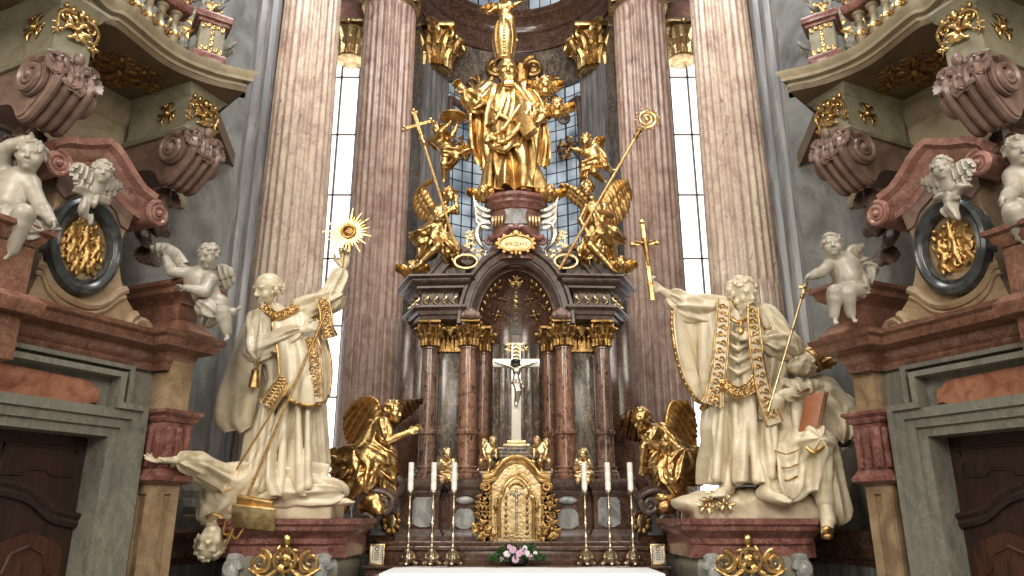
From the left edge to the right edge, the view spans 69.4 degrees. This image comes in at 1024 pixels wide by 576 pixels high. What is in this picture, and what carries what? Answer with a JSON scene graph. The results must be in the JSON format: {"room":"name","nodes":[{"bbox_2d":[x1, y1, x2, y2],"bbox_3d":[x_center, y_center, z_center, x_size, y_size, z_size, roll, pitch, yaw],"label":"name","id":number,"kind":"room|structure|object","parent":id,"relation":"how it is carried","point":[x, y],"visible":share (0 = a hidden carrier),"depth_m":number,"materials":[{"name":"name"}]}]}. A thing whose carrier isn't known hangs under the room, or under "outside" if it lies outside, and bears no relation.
{"room":"church","nodes":[
{"label":"church","id":0,"kind":"room"},
{"bbox_2d":[0,125,47,165],"bbox_3d":[-4.313,-1.009,6.424,0.310,0.874,0.434,-16,-23,42],"label":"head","id":1,"kind":"object","parent":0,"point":[23,130],"depth_m":6.50,"materials":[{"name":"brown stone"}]},
{"bbox_2d":[0,0,258,451],"bbox_3d":[-5.051,-1.859,7.183,0.300,11.000,5.980,-8,-19,24],"label":"wall","id":2,"kind":"structure","parent":0,"point":[207,215],"depth_m":9.23,"materials":[{"name":"paint"}]},
{"bbox_2d":[0,0,258,208],"bbox_3d":[-3.906,-2.134,6.956,2.149,1.090,5.401,-8,-19,24],"label":"balcony","id":3,"kind":"object","parent":2,"relation":"attached to","point":[128,32],"visible":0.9,"depth_m":7.81,"materials":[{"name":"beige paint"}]},
{"bbox_2d":[0,0,111,165],"bbox_3d":[-4.212,-1.574,6.543,1.119,2.023,0.610,-8,-19,24],"label":"console","id":4,"kind":"object","parent":3,"relation":"attached to","point":[47,83],"visible":0.95,"depth_m":6.50,"materials":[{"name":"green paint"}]},
{"bbox_2d":[88,51,161,95],"bbox_3d":[-4.104,-2.253,7.657,1.064,0.096,0.742,12,-21,-34],"label":"ornament","id":5,"kind":"object","parent":3,"relation":"attached to","point":[119,75],"visible":0.77,"depth_m":7.68,"materials":[{"name":"metal"}]},
{"bbox_2d":[121,81,227,267],"bbox_3d":[-3.679,-1.183,7.974,1.119,1.923,0.630,-8,-19,24],"label":"console","id":6,"kind":"object","parent":3,"relation":"attached to","point":[170,143],"visible":0.98,"depth_m":7.92,"materials":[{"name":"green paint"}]},
{"bbox_2d":[133,187,180,267],"bbox_3d":[-3.780,-0.666,7.870,0.310,0.874,0.434,-16,-23,42],"label":"volute","id":7,"kind":"object","parent":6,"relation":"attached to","point":[169,198],"depth_m":7.86,"materials":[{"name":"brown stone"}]},
{"bbox_2d":[121,0,233,64],"bbox_3d":[-3.724,-3.052,6.881,0.738,0.620,3.153,-4,-18,12],"label":"balustrade","id":8,"kind":"object","parent":3,"relation":"on","point":[212,28],"visible":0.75,"depth_m":7.92,"materials":[{"name":"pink stone"}]},
{"bbox_2d":[155,0,236,57],"bbox_3d":[-3.800,-3.151,8.645,1.204,1.252,0.183,0,-17,0],"label":"trophy","id":9,"kind":"object","parent":2,"relation":"attached to","point":[186,32],"visible":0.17,"depth_m":8.59,"materials":[{"name":"gold stone"}]},
{"bbox_2d":[168,558,368,575],"bbox_3d":[-3.253,3.824,8.837,1.356,1.120,3.491,-16,-23,41],"label":"wall","id":10,"kind":"structure","parent":0,"point":[209,568],"depth_m":8.49,"materials":[{"name":"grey stone"}]},
{"bbox_2d":[170,529,376,565],"bbox_3d":[-3.205,3.117,9.005,1.490,0.370,3.491,-16,-23,41],"label":"trim","id":11,"kind":"structure","parent":10,"relation":"on","point":[182,551],"depth_m":8.11,"materials":[{"name":"red stone"}]},
{"bbox_2d":[174,0,283,528],"bbox_3d":[-3.729,-1.943,10.412,0.570,10.130,1.483,-5,-18,15],"label":"pilaster","id":12,"kind":"object","parent":11,"relation":"on","point":[218,444],"visible":0.24,"depth_m":10.07,"materials":[{"name":"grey stone"}]},
{"bbox_2d":[231,0,340,461],"bbox_3d":[-3.115,-1.874,10.787,1.282,10.220,1.282,0,-17,0],"label":"column","id":13,"kind":"structure","parent":11,"relation":"on","point":[292,218],"depth_m":10.45,"materials":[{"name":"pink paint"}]},
{"bbox_2d":[322,64,360,476],"bbox_3d":[-3.620,-0.567,14.569,3.090,10.930,0.100,0,-17,0],"label":"window","id":14,"kind":"structure","parent":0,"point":[347,80],"depth_m":15.07,"materials":[{"name":"grey"}]},
{"bbox_2d":[397,0,626,447],"bbox_3d":[0.055,-1.937,15.386,4.900,16.000,2.450,0,-17,0],"label":"wall","id":15,"kind":"structure","parent":0,"point":[554,61],"depth_m":15.66,"materials":[{"name":"grey stone"}]},
{"bbox_2d":[341,0,359,1],"bbox_3d":[-3.620,-2.055,15.004,3.050,16.000,0.250,0,-17,0],"label":"wall window","id":16,"kind":"structure","parent":15,"relation":"in","point":[341,0],"depth_m":16.17,"materials":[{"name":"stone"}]},
{"bbox_2d":[337,2,363,68],"bbox_3d":[-3.379,-5.335,15.626,1.039,1.300,1.039,0,-17,0],"label":"capital","id":17,"kind":"object","parent":16,"relation":"attached to","point":[351,16],"visible":0.52,"depth_m":15.29,"materials":[{"name":"gold metal"}]},
{"bbox_2d":[334,0,422,517],"bbox_3d":[-2.445,-1.413,13.627,1.568,11.020,1.568,0,-17,0],"label":"column","id":18,"kind":"structure","parent":15,"relation":"attached to","point":[371,338],"depth_m":13.24,"materials":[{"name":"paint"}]},
{"bbox_2d":[416,15,465,267],"bbox_3d":[-1.687,-0.482,14.898,1.319,10.931,1.411,-12,-21,34],"label":"pilaster","id":19,"kind":"object","parent":15,"relation":"attached to","point":[441,43],"visible":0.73,"depth_m":15.89,"materials":[{"name":"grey stone"}]},
{"bbox_2d":[445,95,471,205],"bbox_3d":[-0.717,-1.574,15.970,1.735,6.853,0.315,7,-18,-21],"label":"trim","id":20,"kind":"structure","parent":15,"relation":"attached to","point":[452,100],"depth_m":16.36,"materials":[{"name":"metal"}]},
{"bbox_2d":[485,53,542,82],"bbox_3d":[0.055,-4.931,17.042,1.339,1.200,0.457,0,-17,0],"label":"capital","id":21,"kind":"object","parent":15,"relation":"attached to","point":[528,66],"visible":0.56,"depth_m":17.05,"materials":[{"name":"gold metal"}]},
{"bbox_2d":[421,0,607,52],"bbox_3d":[0.055,-6.306,16.575,4.300,0.950,2.160,0,-17,0],"label":"trim","id":22,"kind":"structure","parent":15,"relation":"attached to","point":[547,27],"depth_m":17.23,"materials":[{"name":"red stone"}]},
{"bbox_2d":[449,82,580,278],"bbox_3d":[0.054,-1.336,15.977,3.139,6.822,0.672,0,-17,0],"label":"window","id":23,"kind":"structure","parent":15,"relation":"in","point":[466,174],"depth_m":16.29,"materials":[{"name":"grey glass"}]},
{"bbox_2d":[551,93,584,239],"bbox_3d":[0.827,-1.574,15.970,1.735,6.853,0.315,-7,-18,21],"label":"trim","id":24,"kind":"structure","parent":15,"relation":"attached to","point":[577,99],"depth_m":16.25,"materials":[{"name":"metal"}]},
{"bbox_2d":[563,15,613,273],"bbox_3d":[1.797,-0.482,14.898,1.319,10.931,1.411,12,-21,-34],"label":"pilaster","id":25,"kind":"object","parent":15,"relation":"attached to","point":[587,43],"visible":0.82,"depth_m":15.92,"materials":[{"name":"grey stone"}]},
{"bbox_2d":[607,0,699,517],"bbox_3d":[2.555,-1.413,13.627,1.568,11.020,1.568,0,-17,0],"label":"column","id":26,"kind":"structure","parent":15,"relation":"attached to","point":[640,33],"depth_m":13.29,"materials":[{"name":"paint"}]},
{"bbox_2d":[670,0,689,1],"bbox_3d":[3.730,-2.055,15.004,3.050,16.000,0.250,0,-17,0],"label":"wall window","id":27,"kind":"structure","parent":15,"relation":"in","point":[670,0],"depth_m":16.18,"materials":[{"name":"stone"}]},
{"bbox_2d":[665,2,693,68],"bbox_3d":[3.546,-5.335,15.626,1.039,1.300,1.039,0,-17,0],"label":"capital","id":28,"kind":"object","parent":27,"relation":"attached to","point":[678,17],"visible":0.7,"depth_m":15.31,"materials":[{"name":"gold metal"}]},
{"bbox_2d":[669,64,719,490],"bbox_3d":[3.730,-0.567,14.569,3.090,10.930,0.100,0,-17,0],"label":"window","id":29,"kind":"structure","parent":27,"relation":"attached to","point":[682,81],"depth_m":15.03,"materials":[{"name":"grey"}]},
{"bbox_2d":[568,132,615,182],"bbox_3d":[1.188,-1.942,11.016,0.712,0.839,0.345,0,-17,0],"label":"putto","id":30,"kind":"object","parent":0,"point":[595,156],"visible":1,"depth_m":10.96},
{"bbox_2d":[578,156,600,180],"bbox_3d":[1.149,-1.785,10.962,0.348,0.358,0.220,-11,-20,30],"label":"drapery","id":31,"kind":"object","parent":30,"relation":"hanging from","point":[591,165],"depth_m":10.91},
{"bbox_2d":[666,558,876,575],"bbox_3d":[3.363,3.824,8.837,1.356,1.120,3.491,16,-23,-41],"label":"wall","id":32,"kind":"structure","parent":0,"point":[819,568],"depth_m":8.40,"materials":[{"name":"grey stone"}]},
{"bbox_2d":[656,529,875,566],"bbox_3d":[3.315,3.117,9.005,1.490,0.370,3.491,16,-23,-41],"label":"trim","id":33,"kind":"structure","parent":32,"relation":"on","point":[847,546],"depth_m":8.14,"materials":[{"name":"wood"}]},
{"bbox_2d":[690,0,791,487],"bbox_3d":[3.225,-1.874,10.787,1.282,10.220,1.282,0,-17,0],"label":"column","id":34,"kind":"structure","parent":33,"relation":"on","point":[739,220],"depth_m":10.45,"materials":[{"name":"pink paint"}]},
{"bbox_2d":[747,0,861,528],"bbox_3d":[3.839,-1.943,10.412,0.570,10.130,1.483,5,-18,-15],"label":"pilaster","id":35,"kind":"object","parent":33,"relation":"on","point":[785,207],"visible":0.25,"depth_m":10.20,"materials":[{"name":"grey stone"}]},
{"bbox_2d":[773,0,915,528],"bbox_3d":[5.161,-1.859,7.183,0.300,11.000,5.980,8,-19,-24],"label":"wall","id":36,"kind":"structure","parent":0,"point":[822,210],"depth_m":9.30,"materials":[{"name":"grey stone"}]},
{"bbox_2d":[797,0,879,57],"bbox_3d":[3.910,-3.151,8.645,1.204,1.252,0.183,0,-17,0],"label":"trophy","id":37,"kind":"object","parent":36,"relation":"attached to","point":[847,32],"visible":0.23,"depth_m":8.60,"materials":[{"name":"gold stone"}]},
{"bbox_2d":[775,0,1023,208],"bbox_3d":[4.016,-2.134,6.956,2.149,1.090,5.401,8,-19,-24],"label":"balcony","id":38,"kind":"object","parent":36,"relation":"attached to","point":[906,32],"visible":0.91,"depth_m":7.82,"materials":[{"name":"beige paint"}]},
{"bbox_2d":[800,0,914,64],"bbox_3d":[3.834,-3.052,6.881,0.738,0.620,3.153,4,-18,-12],"label":"balustrade","id":39,"kind":"object","parent":38,"relation":"on","point":[821,28],"visible":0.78,"depth_m":7.92,"materials":[{"name":"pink stone"}]},
{"bbox_2d":[806,81,913,266],"bbox_3d":[3.789,-1.183,7.974,1.119,1.923,0.630,8,-19,-24],"label":"console","id":40,"kind":"object","parent":38,"relation":"attached to","point":[863,143],"visible":0.95,"depth_m":7.93,"materials":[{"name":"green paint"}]},
{"bbox_2d":[853,187,900,266],"bbox_3d":[3.890,-0.666,7.870,0.310,0.874,0.434,16,-23,-42],"label":"pendant","id":41,"kind":"object","parent":40,"relation":"attached to","point":[888,254],"depth_m":7.86,"materials":[{"name":"brown stone"}]},
{"bbox_2d":[872,51,947,95],"bbox_3d":[4.214,-2.253,7.657,1.064,0.096,0.742,-12,-21,34],"label":"ornament","id":42,"kind":"object","parent":38,"relation":"attached to","point":[914,75],"visible":0.8,"depth_m":7.67,"materials":[{"name":"metal"}]},
{"bbox_2d":[924,0,1023,185],"bbox_3d":[4.322,-1.574,6.543,1.119,2.023,0.610,8,-19,-24],"label":"console","id":43,"kind":"object","parent":38,"relation":"attached to","point":[981,87],"visible":0.97,"depth_m":6.48,"materials":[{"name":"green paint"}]},
{"bbox_2d":[988,125,1023,185],"bbox_3d":[4.423,-1.009,6.424,0.310,0.874,0.434,16,-23,-42],"label":"pendant","id":44,"kind":"object","parent":43,"relation":"attached to","point":[998,137],"depth_m":6.54,"materials":[{"name":"brown stone"}]},
{"bbox_3d":[0.055,2.807,3.318,18.000,0.200,24.000,0,-17,0],"label":"floor","id":45,"kind":"structure","parent":0,"visible":0},
{"bbox_2d":[0,136,227,575],"bbox_3d":[-4.255,0.927,6.100,1.220,5.036,3.670,-8,-19,24],"label":"portal","id":46,"kind":"object","parent":45,"relation":"on","point":[112,366],"visible":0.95,"depth_m":6.80,"materials":[{"name":"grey stone"}]},
{"bbox_2d":[0,132,61,259],"bbox_3d":[-4.080,-0.701,6.144,0.758,1.262,0.432,-6,-18,18],"label":"putto","id":47,"kind":"object","parent":46,"relation":"on","point":[22,196],"visible":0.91,"depth_m":6.17,"materials":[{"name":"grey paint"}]},
{"bbox_2d":[0,203,61,239],"bbox_3d":[-3.971,-0.534,6.029,0.516,0.330,0.266,7,-19,-22],"label":"drapery","id":48,"kind":"object","parent":47,"relation":"hanging from","point":[27,214],"depth_m":5.94,"materials":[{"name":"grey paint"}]},
{"bbox_2d":[0,429,87,575],"bbox_3d":[-4.313,2.275,5.843,0.185,2.310,1.700,-8,-19,24],"label":"door","id":49,"kind":"structure","parent":46,"relation":"attached to","point":[41,473],"depth_m":6.41,"materials":[{"name":"brown wood"}]},
{"bbox_2d":[39,197,121,296],"bbox_3d":[-3.938,-0.383,6.789,0.195,0.936,0.718,-8,-19,24],"label":"oval medallion","id":50,"kind":"object","parent":46,"relation":"attached to","point":[82,248],"visible":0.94,"depth_m":6.75,"materials":[{"name":"black stone"}]},
{"bbox_2d":[69,158,122,225],"bbox_3d":[-3.736,-0.867,6.639,0.262,0.629,0.507,-11,-20,32],"label":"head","id":51,"kind":"object","parent":46,"relation":"attached to","point":[96,185],"visible":1,"depth_m":6.60},
{"bbox_2d":[72,185,110,225],"bbox_3d":[-3.774,-0.732,6.625,0.142,0.362,0.364,-8,-19,25],"label":"drapery","id":52,"kind":"object","parent":51,"relation":"hanging from","point":[91,195],"depth_m":6.58,"materials":[{"name":"grey paint"}]},
{"bbox_2d":[149,242,241,340],"bbox_3d":[-3.175,0.002,7.247,1.049,1.096,0.514,0,-17,0],"label":"putto","id":53,"kind":"object","parent":46,"relation":"on","point":[203,281],"visible":1,"depth_m":7.26,"materials":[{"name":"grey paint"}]},
{"bbox_2d":[194,297,221,328],"bbox_3d":[-2.916,0.224,7.135,0.307,0.307,0.213,-11,-20,32],"label":"drapery","id":54,"kind":"object","parent":53,"relation":"hanging from","point":[209,309],"depth_m":7.06,"materials":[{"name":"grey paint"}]},
{"bbox_2d":[217,518,376,575],"bbox_3d":[-2.385,3.297,7.919,1.560,1.585,1.420,0,-17,0],"label":"pedestal","id":55,"kind":"object","parent":45,"relation":"on","point":[296,547],"visible":0.99,"depth_m":7.52,"materials":[{"name":"red stone"}]},
{"bbox_2d":[144,451,354,561],"bbox_3d":[-2.772,2.260,7.625,2.075,1.071,1.040,10,-20,-30],"label":"statue","id":56,"kind":"object","parent":55,"relation":"on","point":[220,482],"visible":0.77,"depth_m":7.56,"materials":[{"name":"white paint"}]},
{"bbox_2d":[231,503,276,530],"bbox_3d":[-2.600,2.312,7.472,0.446,0.276,0.198,2,-17,-5],"label":"book","id":57,"kind":"object","parent":55,"relation":"on","point":[258,517],"visible":1,"depth_m":7.42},
{"bbox_2d":[214,246,350,518],"bbox_3d":[-2.565,1.028,8.379,1.533,3.062,0.998,0,-17,0],"label":"saint statue","id":58,"kind":"object","parent":55,"relation":"on","point":[270,349],"visible":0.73,"depth_m":8.14,"materials":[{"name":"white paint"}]},
{"bbox_2d":[222,312,326,549],"bbox_3d":[-2.480,1.443,7.796,0.880,2.486,0.060,1,-17,-4],"label":"lance","id":59,"kind":"object","parent":58,"relation":"attached to","point":[230,534],"visible":1,"depth_m":7.75},
{"bbox_2d":[322,209,371,267],"bbox_3d":[-1.955,-0.596,8.766,0.586,0.737,0.096,0,-17,0],"label":"sunburst","id":60,"kind":"object","parent":58,"relation":"attached to","point":[348,231],"visible":1,"depth_m":8.75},
{"bbox_2d":[329,396,422,515],"bbox_3d":[-1.718,2.087,9.188,1.246,1.576,0.656,-1,-17,4],"label":"angel","id":61,"kind":"object","parent":55,"relation":"on","point":[370,459],"visible":0.88,"depth_m":9.06,"materials":[{"name":"brown metal"}]},
{"bbox_2d":[351,190,681,575],"bbox_3d":[0.055,1.552,9.831,4.013,6.050,1.580,0,-17,0],"label":"altar retable","id":62,"kind":"object","parent":45,"relation":"on","point":[572,319],"visible":0.88,"depth_m":10.10,"materials":[{"name":"brown stone"}]},
{"bbox_2d":[369,544,384,564],"bbox_3d":[-1.584,3.125,8.678,0.174,0.237,0.051,0,-17,0],"label":"framed card","id":63,"kind":"object","parent":62,"relation":"on","point":[377,551],"visible":1,"depth_m":8.67,"materials":[{"name":"brown"}]},
{"bbox_2d":[398,490,417,565],"bbox_3d":[-1.215,2.812,8.713,0.238,0.864,0.216,0,-17,0],"label":"candlestick","id":64,"kind":"object","parent":62,"relation":"on","point":[408,556],"visible":1,"depth_m":8.65,"materials":[{"name":"gold metal"}]},
{"bbox_2d":[394,260,430,276],"bbox_3d":[-1.399,-0.262,10.360,0.510,0.283,0.188,0,-17,0],"label":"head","id":65,"kind":"object","parent":62,"relation":"on","point":[404,270],"visible":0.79,"depth_m":10.34},
{"bbox_2d":[422,490,441,565],"bbox_3d":[-0.939,2.812,8.713,0.238,0.864,0.216,0,-17,0],"label":"candlestick","id":66,"kind":"object","parent":62,"relation":"on","point":[431,557],"visible":1,"depth_m":8.65,"materials":[{"name":"gold metal"}]},
{"bbox_2d":[408,178,459,268],"bbox_3d":[-1.115,-0.940,10.653,0.776,1.584,0.629,0,-17,0],"label":"angel","id":67,"kind":"object","parent":62,"relation":"on","point":[433,238],"visible":0.98,"depth_m":10.54,"materials":[{"name":"metal"}]},
{"bbox_2d":[401,108,457,250],"bbox_3d":[-1.179,-1.584,10.591,0.868,2.203,0.088,1,-17,-4],"label":"staff","id":68,"kind":"object","parent":67,"relation":"attached to","point":[414,113],"visible":1,"depth_m":10.71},
{"bbox_2d":[437,447,458,484],"bbox_3d":[-0.807,2.242,9.315,0.285,0.470,0.288,0,-17,0],"label":"putto","id":69,"kind":"object","parent":62,"relation":"on","point":[444,465],"visible":0.74,"depth_m":9.24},
{"bbox_2d":[437,469,458,482],"bbox_3d":[-0.806,2.351,9.260,0.282,0.187,0.171,0,-17,0],"label":"drapery","id":70,"kind":"object","parent":69,"relation":"hanging from","point":[444,475],"depth_m":9.22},
{"bbox_2d":[443,490,462,565],"bbox_3d":[-0.692,2.812,8.713,0.238,0.864,0.216,0,-17,0],"label":"candlestick","id":71,"kind":"object","parent":62,"relation":"on","point":[452,557],"visible":1,"depth_m":8.66,"materials":[{"name":"gold metal"}]},
{"bbox_2d":[466,184,496,202],"bbox_3d":[-0.419,-1.368,10.702,0.510,0.277,0.189,0,-17,0],"label":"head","id":72,"kind":"object","parent":62,"relation":"attached to","point":[481,193],"visible":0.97,"depth_m":10.68},
{"bbox_2d":[452,16,551,191],"bbox_3d":[-0.195,-2.775,11.351,1.589,3.068,0.901,5,-18,-15],"label":"statue","id":73,"kind":"object","parent":62,"relation":"on","point":[507,161],"visible":0.88,"depth_m":11.07,"materials":[{"name":"metal"}]},
{"bbox_2d":[427,119,471,181],"bbox_3d":[-0.945,-2.018,11.037,0.693,0.965,0.355,0,-17,0],"label":"putto","id":74,"kind":"object","parent":73,"relation":"attached to","point":[450,155],"visible":1,"depth_m":10.99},
{"bbox_2d":[439,109,466,124],"bbox_3d":[-0.880,-2.530,11.063,0.426,0.076,0.427,0,-17,0],"label":"tray","id":75,"kind":"object","parent":74,"relation":"attached to","point":[445,116],"visible":0.92,"depth_m":10.99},
{"bbox_2d":[439,144,471,157],"bbox_3d":[-0.834,-2.050,11.025,0.493,0.272,0.248,4,-18,-12],"label":"drapery","id":76,"kind":"object","parent":74,"relation":"hanging from","point":[445,150],"depth_m":10.94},
{"bbox_2d":[480,0,522,40],"bbox_3d":[-0.176,-4.441,12.171,0.708,0.950,0.323,0,-17,0],"label":"putto","id":77,"kind":"object","parent":73,"relation":"attached to","point":[504,8],"visible":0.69,"depth_m":12.16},
{"bbox_2d":[515,110,538,139],"bbox_3d":[0.200,-2.392,10.877,0.362,0.425,0.147,-10,-20,29],"label":"book","id":78,"kind":"object","parent":73,"relation":"attached to","point":[528,129],"visible":0.99,"depth_m":10.81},
{"bbox_2d":[525,75,564,96],"bbox_3d":[0.501,-3.071,11.229,0.601,0.334,0.214,0,-17,0],"label":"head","id":79,"kind":"object","parent":73,"relation":"attached to","point":[544,87],"visible":1,"depth_m":11.21},
{"bbox_2d":[538,97,576,118],"bbox_3d":[0.676,-2.711,11.115,0.601,0.334,0.218,0,-17,0],"label":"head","id":80,"kind":"object","parent":73,"relation":"attached to","point":[556,109],"visible":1,"depth_m":11.09},
{"bbox_2d":[472,447,562,543],"bbox_3d":[0.063,2.622,9.360,1.110,1.174,0.567,0,-17,0],"label":"tabernacle","id":81,"kind":"object","parent":62,"relation":"on","point":[515,481],"visible":0.99,"depth_m":9.15,"materials":[{"name":"gold metal"}]},
{"bbox_2d":[477,436,497,470],"bbox_3d":[-0.300,2.079,9.305,0.269,0.431,0.216,-4,-18,12],"label":"putto","id":82,"kind":"object","parent":81,"relation":"on","point":[490,447],"visible":1,"depth_m":9.28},
{"bbox_2d":[493,342,539,446],"bbox_3d":[0.055,1.383,9.670,0.620,1.377,0.228,0,-17,0],"label":"crucifix","id":83,"kind":"object","parent":81,"relation":"on","point":[515,363],"visible":1,"depth_m":9.67,"materials":[{"name":"stone"}]},
{"bbox_2d":[532,436,552,470],"bbox_3d":[0.382,2.080,9.307,0.266,0.431,0.217,0,-17,0],"label":"putto","id":84,"kind":"object","parent":81,"relation":"on","point":[541,448],"visible":1,"depth_m":9.28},
{"bbox_2d":[487,542,548,564],"bbox_3d":[0.065,3.074,8.584,0.751,0.264,0.321,0,-17,0],"label":"flower arrangement","id":85,"kind":"object","parent":62,"relation":"on","point":[509,555],"visible":1,"depth_m":8.51,"materials":[{"name":"pink plant"}]},
{"bbox_2d":[533,184,566,202],"bbox_3d":[0.549,-1.369,10.702,0.510,0.279,0.189,0,-17,0],"label":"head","id":86,"kind":"object","parent":62,"relation":"attached to","point":[550,194],"visible":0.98,"depth_m":10.68},
{"bbox_2d":[572,447,594,484],"bbox_3d":[0.897,2.242,9.315,0.287,0.470,0.287,0,-17,0],"label":"putto","id":87,"kind":"object","parent":62,"relation":"on","point":[582,452],"visible":0.77,"depth_m":9.24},
{"bbox_2d":[573,469,594,481],"bbox_3d":[0.899,2.351,9.260,0.280,0.187,0.171,0,-17,0],"label":"drapery","id":88,"kind":"object","parent":87,"relation":"hanging from","point":[577,472],"depth_m":9.22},
{"bbox_2d":[576,490,595,565],"bbox_3d":[0.871,2.812,8.713,0.238,0.864,0.216,0,-17,0],"label":"candlestick","id":89,"kind":"object","parent":62,"relation":"on","point":[586,557],"visible":1,"depth_m":8.66,"materials":[{"name":"gold metal"}]},
{"bbox_2d":[558,179,632,272],"bbox_3d":[1.251,-0.912,10.597,1.115,1.643,0.662,0,-17,0],"label":"angel","id":90,"kind":"object","parent":62,"relation":"on","point":[601,239],"visible":0.96,"depth_m":10.61,"materials":[{"name":"metal"}]},
{"bbox_2d":[558,107,659,270],"bbox_3d":[1.402,-1.455,10.531,1.544,2.528,0.105,0,-17,0],"label":"crozier","id":91,"kind":"object","parent":90,"relation":"attached to","point":[639,130],"visible":1,"depth_m":10.71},
{"bbox_2d":[600,490,620,565],"bbox_3d":[1.153,2.812,8.713,0.238,0.864,0.216,0,-17,0],"label":"candlestick","id":92,"kind":"object","parent":62,"relation":"on","point":[610,557],"visible":1,"depth_m":8.66,"materials":[{"name":"gold metal"}]},
{"bbox_2d":[602,255,638,274],"bbox_3d":[1.528,-0.317,10.377,0.510,0.279,0.189,0,-17,0],"label":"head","id":93,"kind":"object","parent":62,"relation":"attached to","point":[621,264],"visible":0.88,"depth_m":10.35},
{"bbox_2d":[623,490,643,565],"bbox_3d":[1.423,2.812,8.713,0.238,0.864,0.216,0,-17,0],"label":"candlestick","id":94,"kind":"object","parent":62,"relation":"on","point":[633,556],"visible":1,"depth_m":8.66,"materials":[{"name":"gold metal"}]},
{"bbox_2d":[650,544,665,564],"bbox_3d":[1.713,3.125,8.678,0.174,0.237,0.051,0,-17,0],"label":"framed card","id":95,"kind":"object","parent":62,"relation":"on","point":[657,551],"visible":1,"depth_m":8.67,"materials":[{"name":"brown"}]},
{"bbox_2d":[656,518,820,575],"bbox_3d":[2.495,3.297,7.919,1.560,1.585,1.420,0,-17,0],"label":"pedestal","id":96,"kind":"object","parent":45,"relation":"on","point":[701,547],"visible":1,"depth_m":7.52,"materials":[{"name":"red stone"}]},
{"bbox_2d":[615,399,702,514],"bbox_3d":[1.904,2.098,9.176,1.136,1.498,0.693,0,-17,0],"label":"angel","id":97,"kind":"object","parent":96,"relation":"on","point":[668,450],"visible":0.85,"depth_m":9.04,"materials":[{"name":"brown metal"}]},
{"bbox_2d":[646,275,819,518],"bbox_3d":[2.534,1.169,8.263,1.942,2.726,1.115,0,-17,0],"label":"saint statue","id":98,"kind":"object","parent":96,"relation":"on","point":[728,354],"visible":0.84,"depth_m":8.10,"materials":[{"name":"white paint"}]},
{"bbox_2d":[630,219,659,300],"bbox_3d":[1.533,-0.336,8.471,0.351,0.974,0.115,0,-17,0],"label":"crucifix","id":99,"kind":"object","parent":98,"relation":"attached to","point":[645,243],"visible":1,"depth_m":8.47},
{"bbox_2d":[767,282,810,411],"bbox_3d":[3.037,0.628,8.110,0.627,1.460,0.052,0,-17,1],"label":"staff","id":100,"kind":"object","parent":98,"relation":"attached to","point":[803,287],"visible":0.94,"depth_m":8.14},
{"bbox_2d":[757,351,856,539],"bbox_3d":[3.258,1.665,8.021,1.182,2.005,0.903,-4,-18,12],"label":"statue","id":101,"kind":"object","parent":96,"relation":"on","point":[809,461],"visible":0.8,"depth_m":7.76,"materials":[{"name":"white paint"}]},
{"bbox_2d":[798,391,828,431],"bbox_3d":[3.228,1.330,7.925,0.300,0.434,0.233,-14,-22,39],"label":"book","id":102,"kind":"object","parent":101,"relation":"on","point":[815,404],"visible":0.84,"depth_m":7.88,"materials":[{"name":"brown leather"}]},
{"bbox_2d":[805,340,836,371],"bbox_3d":[3.465,0.767,8.355,0.332,0.370,0.380,0,-17,0],"label":"crown","id":103,"kind":"object","parent":101,"relation":"attached to","point":[823,363],"depth_m":8.23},
{"bbox_2d":[807,136,1023,575],"bbox_3d":[4.365,0.927,6.100,1.220,5.036,3.670,8,-19,-24],"label":"portal","id":104,"kind":"object","parent":45,"relation":"on","point":[927,366],"visible":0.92,"depth_m":6.81,"materials":[{"name":"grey stone"}]},
{"bbox_2d":[804,232,878,323],"bbox_3d":[3.262,-0.074,7.278,0.959,0.986,0.340,13,-21,-36],"label":"putto","id":105,"kind":"object","parent":104,"relation":"on","point":[851,284],"visible":1,"depth_m":7.27,"materials":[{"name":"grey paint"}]},
{"bbox_2d":[839,256,878,297],"bbox_3d":[3.467,-0.109,7.382,0.547,0.491,0.215,5,-18,-16],"label":"drapery","id":106,"kind":"object","parent":105,"relation":"hanging from","point":[851,271],"depth_m":7.30,"materials":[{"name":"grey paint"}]},
{"bbox_2d":[921,154,976,220],"bbox_3d":[3.876,-0.893,6.583,0.259,0.625,0.502,4,-18,-13],"label":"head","id":107,"kind":"object","parent":104,"relation":"attached to","point":[947,181],"visible":1,"depth_m":6.54},
{"bbox_2d":[933,181,972,220],"bbox_3d":[3.921,-0.753,6.558,0.145,0.343,0.361,9,-19,-27],"label":"drapery","id":108,"kind":"object","parent":107,"relation":"hanging from","point":[949,192],"depth_m":6.54,"materials":[{"name":"grey paint"}]},
{"bbox_2d":[913,198,997,296],"bbox_3d":[4.048,-0.383,6.789,0.195,0.936,0.718,8,-19,-24],"label":"oval medallion","id":109,"kind":"object","parent":104,"relation":"attached to","point":[954,249],"visible":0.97,"depth_m":6.74,"materials":[{"name":"black stone"}]},
{"bbox_2d":[948,430,1023,575],"bbox_3d":[4.423,2.275,5.843,0.185,2.310,1.700,8,-19,-24],"label":"door","id":110,"kind":"structure","parent":104,"relation":"attached to","point":[988,469],"depth_m":6.47,"materials":[{"name":"brown wood"}]},
{"bbox_2d":[998,134,1023,243],"bbox_3d":[4.254,-0.756,6.154,0.734,1.177,0.344,12,-21,-35],"label":"putto","id":111,"kind":"object","parent":104,"relation":"on","point":[1011,198],"visible":0.92,"depth_m":6.16,"materials":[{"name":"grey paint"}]},
{"bbox_3d":[0.075,3.555,7.824,2.960,1.036,0.950,0,-17,0],"label":"altar table","id":112,"kind":"object","parent":45,"relation":"on","visible":0},
{"bbox_2d":[379,567,664,575],"bbox_3d":[0.103,3.331,7.872,3.028,0.612,1.030,0,-17,0],"label":"tablecloth","id":113,"kind":"object","parent":112,"relation":"on","point":[396,571],"visible":1,"depth_m":7.80,"materials":[{"name":"white fabric"}]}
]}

